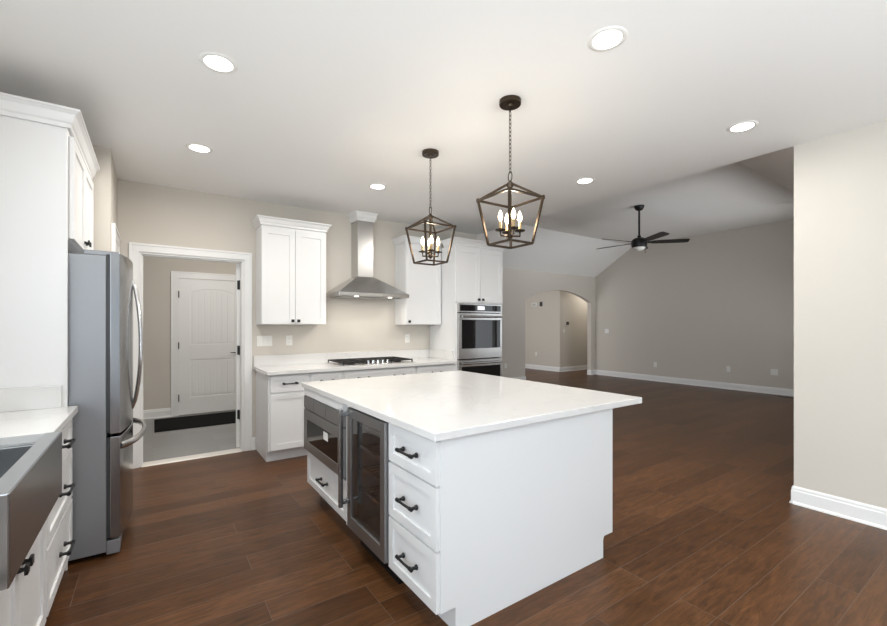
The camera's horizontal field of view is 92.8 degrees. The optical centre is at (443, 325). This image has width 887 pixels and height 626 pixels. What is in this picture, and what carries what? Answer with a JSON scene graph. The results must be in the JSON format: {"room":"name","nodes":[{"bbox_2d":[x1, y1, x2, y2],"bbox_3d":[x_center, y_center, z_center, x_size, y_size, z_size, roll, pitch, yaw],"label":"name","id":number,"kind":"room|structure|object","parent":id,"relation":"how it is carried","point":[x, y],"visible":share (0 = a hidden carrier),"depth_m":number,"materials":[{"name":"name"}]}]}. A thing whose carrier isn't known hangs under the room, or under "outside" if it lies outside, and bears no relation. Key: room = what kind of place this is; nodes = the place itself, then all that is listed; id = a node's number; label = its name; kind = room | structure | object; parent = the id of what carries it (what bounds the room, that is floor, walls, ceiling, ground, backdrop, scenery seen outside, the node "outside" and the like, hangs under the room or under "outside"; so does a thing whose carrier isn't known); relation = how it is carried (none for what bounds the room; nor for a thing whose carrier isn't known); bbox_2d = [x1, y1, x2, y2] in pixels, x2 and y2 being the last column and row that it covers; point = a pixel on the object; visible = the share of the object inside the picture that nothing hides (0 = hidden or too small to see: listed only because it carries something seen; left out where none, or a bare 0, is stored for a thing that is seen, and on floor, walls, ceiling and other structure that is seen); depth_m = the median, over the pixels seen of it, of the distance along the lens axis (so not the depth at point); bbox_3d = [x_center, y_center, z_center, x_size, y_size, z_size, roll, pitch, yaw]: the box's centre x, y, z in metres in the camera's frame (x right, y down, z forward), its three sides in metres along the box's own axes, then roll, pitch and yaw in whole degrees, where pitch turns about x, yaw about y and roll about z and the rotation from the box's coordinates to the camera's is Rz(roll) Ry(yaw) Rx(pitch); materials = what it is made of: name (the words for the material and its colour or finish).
{"room":"kitchen","nodes":[
{"label":"kitchen","id":0,"kind":"room"},
{"bbox_2d":[92,145,117,250],"bbox_3d":[-3.209,-0.004,3.430,0.850,2.740,0.950,0,0,-35],"label":"wall","id":1,"kind":"structure","parent":0,"point":[105,181],"depth_m":3.26,"materials":[{"name":"beige paint"}]},
{"bbox_2d":[111,223,120,252],"bbox_3d":[-2.836,0.276,3.661,0.026,2.180,0.723,0,0,-35],"label":"trim","id":2,"kind":"structure","parent":1,"relation":"attached to","point":[115,237],"depth_m":3.37,"materials":[{"name":"white paint"}]},
{"bbox_2d":[143,256,239,415],"bbox_3d":[-3.550,0.041,6.735,6.000,2.650,0.120,0,0,-35],"label":"wall","id":3,"kind":"structure","parent":0,"point":[156,270],"depth_m":6.22,"materials":[{"name":"beige paint"}]},
{"bbox_2d":[143,408,170,419],"bbox_3d":[-4.353,1.298,6.094,3.750,0.135,0.024,0,0,-35],"label":"baseboard","id":4,"kind":"structure","parent":3,"relation":"attached to","point":[163,412],"depth_m":6.19,"materials":[{"name":"white paint"}]},
{"bbox_2d":[171,271,235,416],"bbox_3d":[-3.610,0.279,6.605,1.110,2.175,0.026,0,0,-35],"label":"trim","id":5,"kind":"structure","parent":3,"relation":"attached to","point":[175,275],"depth_m":6.33,"materials":[{"name":"white paint"}]},
{"bbox_2d":[178,278,235,414],"bbox_3d":[-3.609,0.325,6.600,0.915,2.058,0.101,0,0,-35],"label":"door","id":6,"kind":"structure","parent":3,"relation":"in","point":[207,308],"depth_m":6.56,"materials":[{"name":"white paint"}]},
{"bbox_2d":[118,179,475,447],"bbox_3d":[-1.316,-0.004,5.239,4.320,2.740,0.120,0,0,-35],"label":"wall","id":7,"kind":"structure","parent":0,"point":[147,213],"depth_m":4.83,"materials":[{"name":"beige paint"}]},
{"bbox_2d":[129,242,251,468],"bbox_3d":[-2.573,0.290,4.356,1.081,2.152,0.146,0,0,-35],"label":"trim","id":8,"kind":"structure","parent":7,"relation":"attached to","point":[137,251],"depth_m":4.45,"materials":[{"name":"white paint"}]},
{"bbox_2d":[141,448,241,466],"bbox_3d":[-2.576,1.362,4.361,0.885,0.016,0.135,0,0,-35],"label":"trim","id":9,"kind":"structure","parent":7,"relation":"attached to","point":[197,456],"depth_m":4.32,"materials":[{"name":"wood"}]},
{"bbox_2d":[236,264,239,447],"bbox_3d":[-2.439,0.339,5.000,0.044,2.030,0.850,0,0,-27],"label":"door","id":10,"kind":"structure","parent":7,"relation":"in","point":[237,265],"depth_m":4.66,"materials":[{"name":"white paint"}]},
{"bbox_2d":[252,437,255,449],"bbox_3d":[-2.554,1.298,4.298,1.186,0.135,0.024,0,0,-35],"label":"baseboard","id":11,"kind":"structure","parent":7,"relation":"attached to","point":[253,438],"depth_m":4.62,"materials":[{"name":"white paint"}]},
{"bbox_2d":[257,336,271,345],"bbox_3d":[-1.990,0.176,4.695,0.162,0.115,0.009,0,0,-35],"label":"light switch","id":12,"kind":"object","parent":7,"relation":"attached to","point":[261,340],"visible":1,"depth_m":4.69,"materials":[{"name":"white plastic"}]},
{"bbox_2d":[286,335,291,345],"bbox_3d":[-1.772,0.176,4.846,0.070,0.115,0.008,0,0,-35],"label":"wall outlet","id":13,"kind":"object","parent":7,"relation":"attached to","point":[288,338],"visible":1,"depth_m":4.84,"materials":[{"name":"white plastic"}]},
{"bbox_2d":[251,214,331,324],"bbox_3d":[-1.687,-0.573,4.700,0.790,1.132,0.336,0,0,-35],"label":"upper cabinet","id":14,"kind":"object","parent":7,"relation":"attached to","point":[290,262],"visible":1,"depth_m":4.57,"materials":[{"name":"white paint"}]},
{"bbox_2d":[254,349,453,365],"bbox_3d":[-0.976,0.394,5.046,2.297,0.116,0.578,0,0,-35],"label":"backsplash","id":15,"kind":"structure","parent":7,"relation":"attached to","point":[264,360],"depth_m":5.18,"materials":[{"name":"white stone"}]},
{"bbox_2d":[326,210,408,299],"bbox_3d":[-0.928,-0.851,5.130,0.895,1.045,0.496,0,0,-35],"label":"range hood","id":16,"kind":"object","parent":7,"relation":"attached to","point":[362,284],"visible":0.97,"depth_m":5.13,"materials":[{"name":"silver metal"}]},
{"bbox_2d":[405,334,409,342],"bbox_3d":[-0.489,0.179,5.731,0.070,0.115,0.008,0,0,-35],"label":"wall outlet","id":17,"kind":"object","parent":7,"relation":"attached to","point":[407,336],"visible":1,"depth_m":5.73,"materials":[{"name":"white plastic"}]},
{"bbox_2d":[392,235,441,324],"bbox_3d":[-0.349,-0.573,5.622,0.592,1.132,0.336,0,0,-35],"label":"upper cabinet","id":18,"kind":"object","parent":7,"relation":"attached to","point":[422,283],"visible":0.88,"depth_m":5.51,"materials":[{"name":"white paint"}]},
{"bbox_2d":[0,0,886,234],"bbox_3d":[0.638,-1.434,1.655,5.170,0.120,8.240,0,0,-35],"label":"ceiling","id":19,"kind":"structure","parent":0,"point":[325,101],"depth_m":2.48,"materials":[{"name":"white paint"}]},
{"bbox_2d":[186,143,212,152],"bbox_3d":[-1.893,-1.371,3.274,0.184,0.006,0.184,0,0,-35],"label":"recessed light","id":20,"kind":"object","parent":19,"relation":"in","point":[196,147],"visible":1,"depth_m":3.27,"materials":[{"name":"white plastic"}]},
{"bbox_2d":[198,52,237,73],"bbox_3d":[-1.179,-1.371,2.212,0.184,0.006,0.184,0,0,-35],"label":"recessed light","id":21,"kind":"object","parent":19,"relation":"in","point":[217,62],"visible":1,"depth_m":2.20,"materials":[{"name":"white plastic"}]},
{"bbox_2d":[368,183,386,189],"bbox_3d":[-0.652,-1.371,4.178,0.184,0.006,0.184,0,0,-35],"label":"recessed light","id":22,"kind":"object","parent":19,"relation":"in","point":[377,186],"visible":1,"depth_m":4.16,"materials":[{"name":"white plastic"}]},
{"bbox_2d":[405,148,455,265],"bbox_3d":[-0.103,-0.932,3.344,0.294,0.884,0.294,0,0,-35],"label":"lantern pendant","id":23,"kind":"object","parent":19,"relation":"hanging from","point":[430,153],"visible":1,"depth_m":3.33,"materials":[{"name":"brown metal"}]},
{"bbox_2d":[476,95,544,248],"bbox_3d":[0.408,-0.932,2.582,0.294,0.884,0.294,0,0,-35],"label":"lantern pendant","id":24,"kind":"object","parent":19,"relation":"hanging from","point":[508,102],"visible":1,"depth_m":2.56,"materials":[{"name":"brown metal"}]},
{"bbox_2d":[575,177,594,183],"bbox_3d":[1.345,-1.371,4.013,0.184,0.006,0.184,0,0,-35],"label":"recessed light","id":25,"kind":"object","parent":19,"relation":"in","point":[586,180],"visible":1,"depth_m":3.99,"materials":[{"name":"white plastic"}]},
{"bbox_2d":[587,25,627,51],"bbox_3d":[0.786,-1.371,2.026,0.184,0.006,0.184,0,0,-35],"label":"recessed light","id":26,"kind":"object","parent":19,"relation":"in","point":[607,38],"visible":1,"depth_m":2.02,"materials":[{"name":"white plastic"}]},
{"bbox_2d":[727,120,758,132],"bbox_3d":[2.068,-1.371,2.920,0.184,0.006,0.184,0,0,-35],"label":"recessed light","id":27,"kind":"object","parent":19,"relation":"in","point":[742,126],"visible":1,"depth_m":2.91,"materials":[{"name":"white plastic"}]},
{"bbox_2d":[45,368,886,625],"bbox_3d":[2.181,1.416,5.998,14.600,0.100,13.800,0,0,-35],"label":"floor","id":28,"kind":"structure","parent":0,"point":[707,531],"depth_m":2.59,"materials":[{"name":"brown wood"}]},
{"bbox_2d":[0,443,45,625],"bbox_3d":[-1.671,0.928,1.245,0.659,0.876,0.887,0,0,-35],"label":"base cabinet","id":29,"kind":"object","parent":28,"relation":"on","point":[23,603],"visible":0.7,"depth_m":1.55,"materials":[{"name":"white paint"}]},
{"bbox_2d":[1,419,75,616],"bbox_3d":[-2.115,0.928,1.904,0.674,0.876,0.700,0,0,-35],"label":"base cabinet","id":30,"kind":"object","parent":28,"relation":"on","point":[59,542],"visible":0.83,"depth_m":2.07,"materials":[{"name":"white paint"}]},
{"bbox_2d":[0,92,99,570],"bbox_3d":[-2.593,0.086,2.591,0.668,2.560,1.079,0,0,-35],"label":"tall cabinet","id":31,"kind":"object","parent":28,"relation":"on","point":[47,173],"visible":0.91,"depth_m":2.29,"materials":[{"name":"white paint"}]},
{"bbox_2d":[68,249,145,560],"bbox_3d":[-2.465,0.463,2.689,0.934,1.806,0.890,0,0,-35],"label":"refrigerator","id":32,"kind":"object","parent":28,"relation":"on","point":[101,284],"visible":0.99,"depth_m":2.47,"materials":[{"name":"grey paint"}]},
{"bbox_2d":[154,411,235,432],"bbox_3d":[-3.437,1.363,6.060,1.180,0.015,0.840,0,0,-35],"label":"doormat","id":33,"kind":"object","parent":28,"relation":"on","point":[195,421],"visible":0.83,"depth_m":5.94,"materials":[{"name":"black rubber"}]},
{"bbox_2d":[256,371,308,461],"bbox_3d":[-1.712,0.928,4.487,0.405,0.876,0.658,0,0,-35],"label":"base cabinet","id":34,"kind":"object","parent":28,"relation":"on","point":[279,398],"visible":0.87,"depth_m":4.26,"materials":[{"name":"white paint"}]},
{"bbox_2d":[309,371,341,381],"bbox_3d":[-1.397,0.928,4.705,0.359,0.876,0.658,0,0,-35],"label":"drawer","id":35,"kind":"object","parent":28,"relation":"on","point":[332,375],"visible":0.13,"depth_m":4.46,"materials":[{"name":"white paint"}]},
{"bbox_2d":[307,451,345,520],"bbox_3d":[-0.598,1.169,3.155,0.679,0.395,0.811,0,0,-35],"label":"base cabinet","id":36,"kind":"object","parent":28,"relation":"on","point":[320,477],"visible":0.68,"depth_m":2.98,"materials":[{"name":"white paint"}]},
{"bbox_2d":[346,405,348,523],"bbox_3d":[-0.333,0.928,2.809,0.636,0.876,0.056,0,0,-35],"label":"strip","id":37,"kind":"object","parent":28,"relation":"on","point":[346,405],"visible":0.07,"depth_m":2.65,"materials":[{"name":"white paint"}]},
{"bbox_2d":[338,407,403,583],"bbox_3d":[-0.212,0.933,2.545,0.700,0.866,0.506,0,0,-35],"label":"wine cooler","id":38,"kind":"object","parent":28,"relation":"on","point":[367,500],"visible":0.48,"depth_m":2.35,"materials":[{"name":"grey metal"}]},
{"bbox_2d":[360,540,403,583],"bbox_3d":[-0.161,1.302,2.579,0.537,0.128,0.502,0,0,-35],"label":"grille","id":39,"kind":"object","parent":38,"relation":"attached to","point":[386,566],"depth_m":2.34,"materials":[{"name":"black metal"}]},
{"bbox_2d":[342,366,414,378],"bbox_3d":[-0.870,0.928,5.068,0.919,0.876,0.658,0,0,-35],"label":"base cabinet","id":40,"kind":"object","parent":28,"relation":"on","point":[348,374],"visible":0.09,"depth_m":4.81,"materials":[{"name":"white paint"}]},
{"bbox_2d":[254,349,456,375],"bbox_3d":[-0.955,0.412,5.016,2.297,0.153,0.653,0,0,-35],"label":"countertop","id":41,"kind":"structure","parent":40,"relation":"on","point":[267,365],"depth_m":4.93,"materials":[{"name":"white stone"}]},
{"bbox_2d":[326,356,413,366],"bbox_3d":[-0.874,0.428,5.069,0.915,0.047,0.520,0,0,-35],"label":"gas cooktop","id":42,"kind":"object","parent":41,"relation":"in","point":[372,360],"visible":1,"depth_m":4.97,"materials":[{"name":"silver metal"}]},
{"bbox_2d":[389,423,452,625],"bbox_3d":[0.085,0.928,2.164,0.679,0.876,0.447,0,0,-35],"label":"base cabinet","id":43,"kind":"object","parent":28,"relation":"on","point":[414,464],"visible":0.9,"depth_m":1.95,"materials":[{"name":"white paint"}]},
{"bbox_2d":[415,364,454,373],"bbox_3d":[-0.248,0.928,5.496,0.588,0.876,0.658,0,0,-35],"label":"base cabinet","id":44,"kind":"object","parent":28,"relation":"on","point":[442,367],"visible":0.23,"depth_m":5.25,"materials":[{"name":"white paint"}]},
{"bbox_2d":[430,237,508,370],"bbox_3d":[0.336,0.121,5.894,0.956,2.490,0.667,0,0,-35],"label":"oven tower","id":45,"kind":"object","parent":28,"relation":"on","point":[473,274],"visible":0.3,"depth_m":5.62,"materials":[{"name":"white paint"}]},
{"bbox_2d":[457,303,502,376],"bbox_3d":[0.358,0.369,5.862,0.740,1.303,0.614,0,0,-35],"label":"double oven","id":46,"kind":"object","parent":45,"relation":"in","point":[479,326],"visible":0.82,"depth_m":5.63,"materials":[{"name":"grey metal"}]},
{"bbox_2d":[438,409,612,625],"bbox_3d":[0.495,0.928,2.185,1.248,0.876,0.019,0,0,-35],"label":"end panel","id":47,"kind":"object","parent":28,"relation":"on","point":[524,509],"visible":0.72,"depth_m":2.09,"materials":[{"name":"white paint"}]},
{"bbox_3d":[-1.063,0.928,0.378,0.674,0.876,1.229,0,0,-35],"label":"base cabinet","id":48,"kind":"object","parent":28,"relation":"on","visible":0},
{"bbox_2d":[0,385,77,446],"bbox_3d":[-1.524,0.410,1.028,0.653,0.158,2.822,0,0,-35],"label":"countertop","id":49,"kind":"structure","parent":48,"relation":"on","point":[26,413],"depth_m":2.16,"materials":[{"name":"white stone"}]},
{"bbox_2d":[0,431,61,590],"bbox_3d":[-1.623,0.582,1.316,0.542,0.258,0.810,0,0,-35],"label":"farmhouse sink","id":50,"kind":"object","parent":49,"relation":"in","point":[30,474],"visible":1,"depth_m":1.33,"materials":[{"name":"silver metal"}]},
{"bbox_2d":[0,385,61,411],"bbox_3d":[-1.552,0.391,1.008,0.586,0.121,2.822,0,0,-35],"label":"backsplash","id":51,"kind":"structure","parent":49,"relation":"on","point":[40,397],"depth_m":2.25,"materials":[{"name":"white stone"}]},
{"bbox_2d":[502,268,594,377],"bbox_3d":[1.732,-0.084,10.085,6.200,2.900,0.120,0,0,-35],"label":"wall","id":52,"kind":"structure","parent":0,"point":[519,285],"depth_m":10.12,"materials":[{"name":"beige paint"}]},
{"bbox_2d":[512,370,595,379],"bbox_3d":[1.689,1.298,10.041,6.080,0.135,0.144,0,0,-35],"label":"baseboard","id":53,"kind":"structure","parent":52,"relation":"attached to","point":[589,372],"depth_m":11.61,"materials":[{"name":"white paint"}]},
{"bbox_2d":[525,290,586,366],"bbox_3d":[3.839,-0.034,14.076,2.700,2.800,2.380,0,0,-35],"label":"wall","id":54,"kind":"structure","parent":0,"point":[545,324],"depth_m":12.73,"materials":[{"name":"beige paint"}]},
{"bbox_2d":[525,364,586,371],"bbox_3d":[3.823,1.298,13.990,2.624,0.135,2.304,0,0,-35],"label":"baseboard","id":55,"kind":"structure","parent":54,"relation":"attached to","point":[530,366],"depth_m":12.73,"materials":[{"name":"white paint"}]},
{"bbox_2d":[476,146,793,276],"bbox_3d":[3.492,-1.759,7.533,6.198,0.990,6.320,0,0,-35],"label":"ceiling","id":56,"kind":"structure","parent":0,"point":[744,193],"depth_m":7.83,"materials":[{"name":"white paint"}]},
{"bbox_2d":[598,205,689,252],"bbox_3d":[3.296,-1.634,7.218,1.485,0.800,1.458,0,0,-35],"label":"ceiling fan","id":57,"kind":"object","parent":56,"relation":"hanging from","point":[639,243],"visible":1,"depth_m":7.10,"materials":[{"name":"black metal"}]},
{"bbox_2d":[776,201,789,203],"bbox_3d":[5.627,-2.031,6.989,0.184,0.006,0.184,0,0,-35],"label":"recessed light","id":58,"kind":"object","parent":56,"relation":"in","point":[781,202],"visible":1,"depth_m":6.98,"materials":[{"name":"white plastic"}]},
{"bbox_2d":[595,219,793,388],"bbox_3d":[6.006,-0.434,9.242,0.120,3.600,6.120,0,0,-35],"label":"wall","id":59,"kind":"structure","parent":0,"point":[699,307],"depth_m":9.38,"materials":[{"name":"beige paint"}]},
{"bbox_2d":[595,370,793,396],"bbox_3d":[5.946,1.298,9.201,0.024,0.135,6.120,0,0,-35],"label":"baseboard","id":60,"kind":"structure","parent":59,"relation":"attached to","point":[732,386],"depth_m":9.40,"materials":[{"name":"white paint"}]},
{"bbox_2d":[771,369,777,374],"bbox_3d":[6.543,0.929,8.349,0.008,0.115,0.116,0,0,-35],"label":"wall outlet","id":61,"kind":"object","parent":59,"relation":"attached to","point":[773,371],"visible":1,"depth_m":8.34,"materials":[{"name":"white plastic"}]},
{"bbox_2d":[794,142,808,488],"bbox_3d":[5.265,-0.109,4.960,6.200,2.950,0.090,0,0,-35],"label":"wall","id":62,"kind":"structure","parent":0,"point":[801,152],"depth_m":3.19,"materials":[{"name":"beige paint"}]},
{"bbox_2d":[809,120,886,508],"bbox_3d":[3.937,-0.109,1.530,0.120,2.950,4.050,0,0,-35],"label":"wall","id":63,"kind":"structure","parent":0,"point":[848,169],"depth_m":2.98,"materials":[{"name":"beige paint"}]},
{"bbox_2d":[789,485,886,529],"bbox_3d":[3.907,1.298,1.579,0.174,0.135,4.164,0,0,-35],"label":"baseboard","id":64,"kind":"structure","parent":63,"relation":"attached to","point":[863,513],"depth_m":3.01,"materials":[{"name":"white paint"}]},
{"bbox_3d":[0.226,0.928,3.115,0.628,0.876,1.816,0,0,-35],"label":"cabinet","id":65,"kind":"object","parent":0,"visible":0},
{"bbox_2d":[304,388,345,477],"bbox_3d":[-0.591,0.728,3.159,0.664,0.476,0.811,0,0,-35],"label":"microwave","id":66,"kind":"object","parent":65,"relation":"in","point":[320,419],"depth_m":2.92,"materials":[{"name":"grey metal"}]},
{"bbox_2d":[302,370,641,441],"bbox_3d":[0.062,0.470,2.991,1.558,0.037,1.915,0,0,-35],"label":"countertop","id":67,"kind":"structure","parent":65,"relation":"on","point":[434,406],"depth_m":2.53,"materials":[{"name":"white stone"}]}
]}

